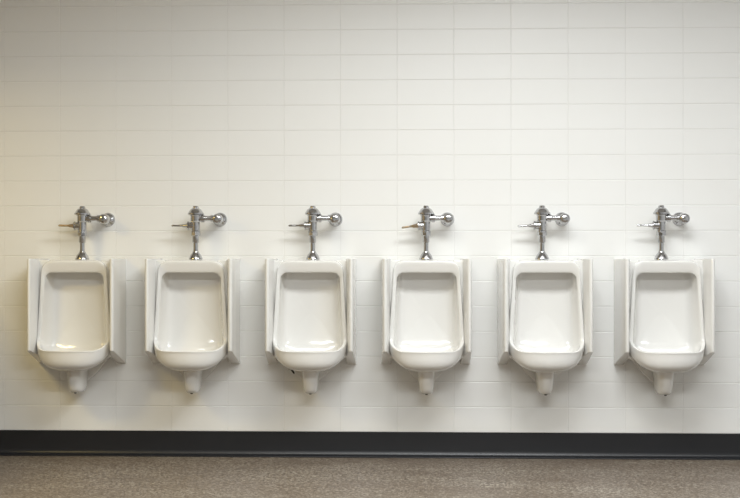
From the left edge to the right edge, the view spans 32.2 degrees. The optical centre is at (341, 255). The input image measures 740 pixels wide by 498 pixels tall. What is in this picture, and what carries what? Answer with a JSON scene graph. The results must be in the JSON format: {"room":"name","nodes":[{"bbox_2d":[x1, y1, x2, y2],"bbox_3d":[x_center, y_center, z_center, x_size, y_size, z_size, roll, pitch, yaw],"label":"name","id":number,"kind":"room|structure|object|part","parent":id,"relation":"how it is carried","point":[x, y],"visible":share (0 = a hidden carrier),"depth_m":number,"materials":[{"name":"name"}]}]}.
{"room":"public restroom","nodes":[
{"label":"public restroom","id":0,"kind":"room"},
{"bbox_2d":[0,0,739,433],"bbox_3d":[0.155,-0.317,6.959,6.400,2.800,0.120,0,0,2],"label":"wall","id":1,"kind":"structure","parent":0,"point":[603,114],"depth_m":6.90,"materials":[{"name":"tile"}]},
{"bbox_2d":[27,259,125,393],"bbox_3d":[-1.409,0.372,6.779,0.478,0.716,0.356,0,0,2],"label":"urinal","id":2,"kind":"object","parent":1,"relation":"attached to","point":[76,309],"visible":1,"depth_m":6.79,"materials":[{"name":"white ceramic"}]},
{"bbox_2d":[37,260,109,370],"bbox_3d":[-1.409,0.314,6.779,0.398,0.586,0.356,0,0,2],"label":"bowl","id":3,"kind":"object","parent":2,"relation":"on","point":[73,296],"depth_m":6.86,"materials":[{"name":"white ceramic"}]},
{"bbox_3d":[-1.406,0.355,6.866,0.400,0.668,0.182,0,0,2],"label":"panel","id":4,"kind":"part","parent":2,"relation":"part of","materials":[{"name":"white ceramic"}]},
{"bbox_2d":[58,206,114,259],"bbox_3d":[-1.371,-0.123,6.882,0.283,0.285,0.148,0,0,2],"label":"valve","id":5,"kind":"object","parent":1,"relation":"attached to","point":[83,215],"visible":1,"depth_m":6.83,"materials":[{"name":"silver metal"}]},
{"bbox_3d":[-1.469,-0.161,6.854,0.090,0.029,0.029,0,0,2],"label":"handle","id":6,"kind":"part","parent":5,"relation":"part of","materials":[{"name":"silver metal"}]},
{"bbox_2d":[145,259,239,393],"bbox_3d":[-0.790,0.372,6.756,0.478,0.716,0.356,0,0,2],"label":"urinal","id":7,"kind":"object","parent":1,"relation":"attached to","point":[192,307],"visible":1,"depth_m":6.78,"materials":[{"name":"white ceramic"}]},
{"bbox_2d":[153,260,227,370],"bbox_3d":[-0.790,0.314,6.756,0.398,0.586,0.356,0,0,2],"label":"bowl","id":8,"kind":"object","parent":7,"relation":"on","point":[190,297],"depth_m":6.83,"materials":[{"name":"white ceramic"}]},
{"bbox_3d":[-0.787,0.355,6.843,0.400,0.668,0.182,0,0,2],"label":"panel","id":9,"kind":"part","parent":7,"relation":"part of","materials":[{"name":"white ceramic"}]},
{"bbox_2d":[172,206,226,259],"bbox_3d":[-0.761,-0.123,6.860,0.283,0.285,0.148,0,0,2],"label":"valve","id":10,"kind":"object","parent":1,"relation":"attached to","point":[196,214],"visible":1,"depth_m":6.81,"materials":[{"name":"silver metal"}]},
{"bbox_3d":[-0.859,-0.161,6.832,0.090,0.029,0.029,0,0,2],"label":"handle","id":11,"kind":"part","parent":10,"relation":"part of","materials":[{"name":"silver metal"}]},
{"bbox_2d":[265,259,355,394],"bbox_3d":[-0.162,0.372,6.733,0.478,0.716,0.356,0,0,2],"label":"urinal","id":12,"kind":"object","parent":1,"relation":"attached to","point":[310,305],"visible":1,"depth_m":6.76,"materials":[{"name":"white ceramic"}]},
{"bbox_2d":[273,260,346,371],"bbox_3d":[-0.162,0.314,6.733,0.398,0.586,0.356,0,0,2],"label":"bowl","id":13,"kind":"object","parent":12,"relation":"on","point":[310,296],"depth_m":6.81,"materials":[{"name":"white ceramic"}]},
{"bbox_2d":[289,206,342,259],"bbox_3d":[-0.136,-0.123,6.837,0.283,0.285,0.148,0,0,2],"label":"valve","id":14,"kind":"object","parent":1,"relation":"attached to","point":[314,215],"visible":1,"depth_m":6.79,"materials":[{"name":"silver metal"}]},
{"bbox_3d":[-0.234,-0.161,6.809,0.090,0.029,0.029,0,0,2],"label":"handle","id":15,"kind":"part","parent":14,"relation":"part of","materials":[{"name":"silver metal"}]},
{"bbox_2d":[0,430,739,459],"bbox_3d":[0.152,1.016,6.883,6.396,0.136,0.031,0,0,2],"label":"baseboard","id":16,"kind":"structure","parent":1,"relation":"attached to","point":[292,444],"depth_m":6.89,"materials":[{"name":"plastic"}]},
{"bbox_2d":[381,259,471,394],"bbox_3d":[0.448,0.372,6.711,0.478,0.716,0.356,0,0,2],"label":"urinal","id":17,"kind":"object","parent":1,"relation":"attached to","point":[426,305],"visible":1,"depth_m":6.74,"materials":[{"name":"white ceramic"}]},
{"bbox_2d":[389,260,463,371],"bbox_3d":[0.448,0.314,6.711,0.398,0.586,0.356,0,0,2],"label":"bowl","id":18,"kind":"object","parent":17,"relation":"on","point":[426,297],"depth_m":6.79,"materials":[{"name":"white ceramic"}]},
{"bbox_2d":[402,206,453,259],"bbox_3d":[0.464,-0.123,6.815,0.283,0.285,0.148,0,0,2],"label":"valve","id":19,"kind":"object","parent":1,"relation":"attached to","point":[427,215],"visible":1,"depth_m":6.76,"materials":[{"name":"silver metal"}]},
{"bbox_3d":[0.367,-0.161,6.787,0.092,0.031,0.029,0,0,2],"label":"handle","id":20,"kind":"part","parent":19,"relation":"part of","materials":[{"name":"silver metal"}]},
{"bbox_2d":[518,206,569,259],"bbox_3d":[1.076,-0.123,6.792,0.283,0.285,0.148,0,0,2],"label":"valve","id":21,"kind":"object","parent":1,"relation":"attached to","point":[543,214],"visible":1,"depth_m":6.74,"materials":[{"name":"silver metal"}]},
{"bbox_3d":[0.978,-0.162,6.764,0.091,0.029,0.029,0,0,2],"label":"handle","id":22,"kind":"part","parent":21,"relation":"part of","materials":[{"name":"silver metal"}]},
{"bbox_2d":[497,259,592,394],"bbox_3d":[1.071,0.372,6.688,0.478,0.716,0.356,0,0,2],"label":"urinal","id":23,"kind":"object","parent":1,"relation":"attached to","point":[545,307],"visible":1,"depth_m":6.72,"materials":[{"name":"white ceramic"}]},
{"bbox_3d":[1.074,0.355,6.775,0.400,0.668,0.182,0,0,2],"label":"panel","id":24,"kind":"part","parent":23,"relation":"part of","materials":[{"name":"white ceramic"}]},
{"bbox_2d":[509,260,584,371],"bbox_3d":[1.071,0.314,6.688,0.398,0.586,0.356,0,0,2],"label":"bowl","id":25,"kind":"object","parent":23,"relation":"on","point":[547,297],"depth_m":6.76,"materials":[{"name":"white ceramic"}]},
{"bbox_2d":[636,205,689,259],"bbox_3d":[1.699,-0.123,6.769,0.283,0.285,0.148,0,0,2],"label":"valve","id":26,"kind":"object","parent":1,"relation":"attached to","point":[662,214],"visible":1,"depth_m":6.72,"materials":[{"name":"silver metal"}]},
{"bbox_3d":[1.602,-0.161,6.741,0.090,0.029,0.029,0,0,2],"label":"handle","id":27,"kind":"part","parent":26,"relation":"part of","materials":[{"name":"silver metal"}]},
{"bbox_2d":[614,259,714,395],"bbox_3d":[1.691,0.372,6.665,0.478,0.716,0.356,0,0,2],"label":"urinal","id":28,"kind":"object","parent":1,"relation":"attached to","point":[664,310],"visible":1,"depth_m":6.68,"materials":[{"name":"white ceramic"}]},
{"bbox_3d":[1.695,0.355,6.752,0.400,0.668,0.182,0,0,2],"label":"panel","id":29,"kind":"part","parent":28,"relation":"part of","materials":[{"name":"white ceramic"}]},
{"bbox_2d":[629,260,704,372],"bbox_3d":[1.691,0.314,6.665,0.398,0.586,0.356,0,0,2],"label":"bowl","id":30,"kind":"object","parent":28,"relation":"on","point":[667,297],"depth_m":6.74,"materials":[{"name":"white ceramic"}]},
{"bbox_2d":[0,456,739,497],"bbox_3d":[0.003,1.133,2.812,6.600,0.100,8.420,0,0,2],"label":"floor","id":31,"kind":"structure","parent":0,"point":[20,476],"depth_m":6.26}
]}

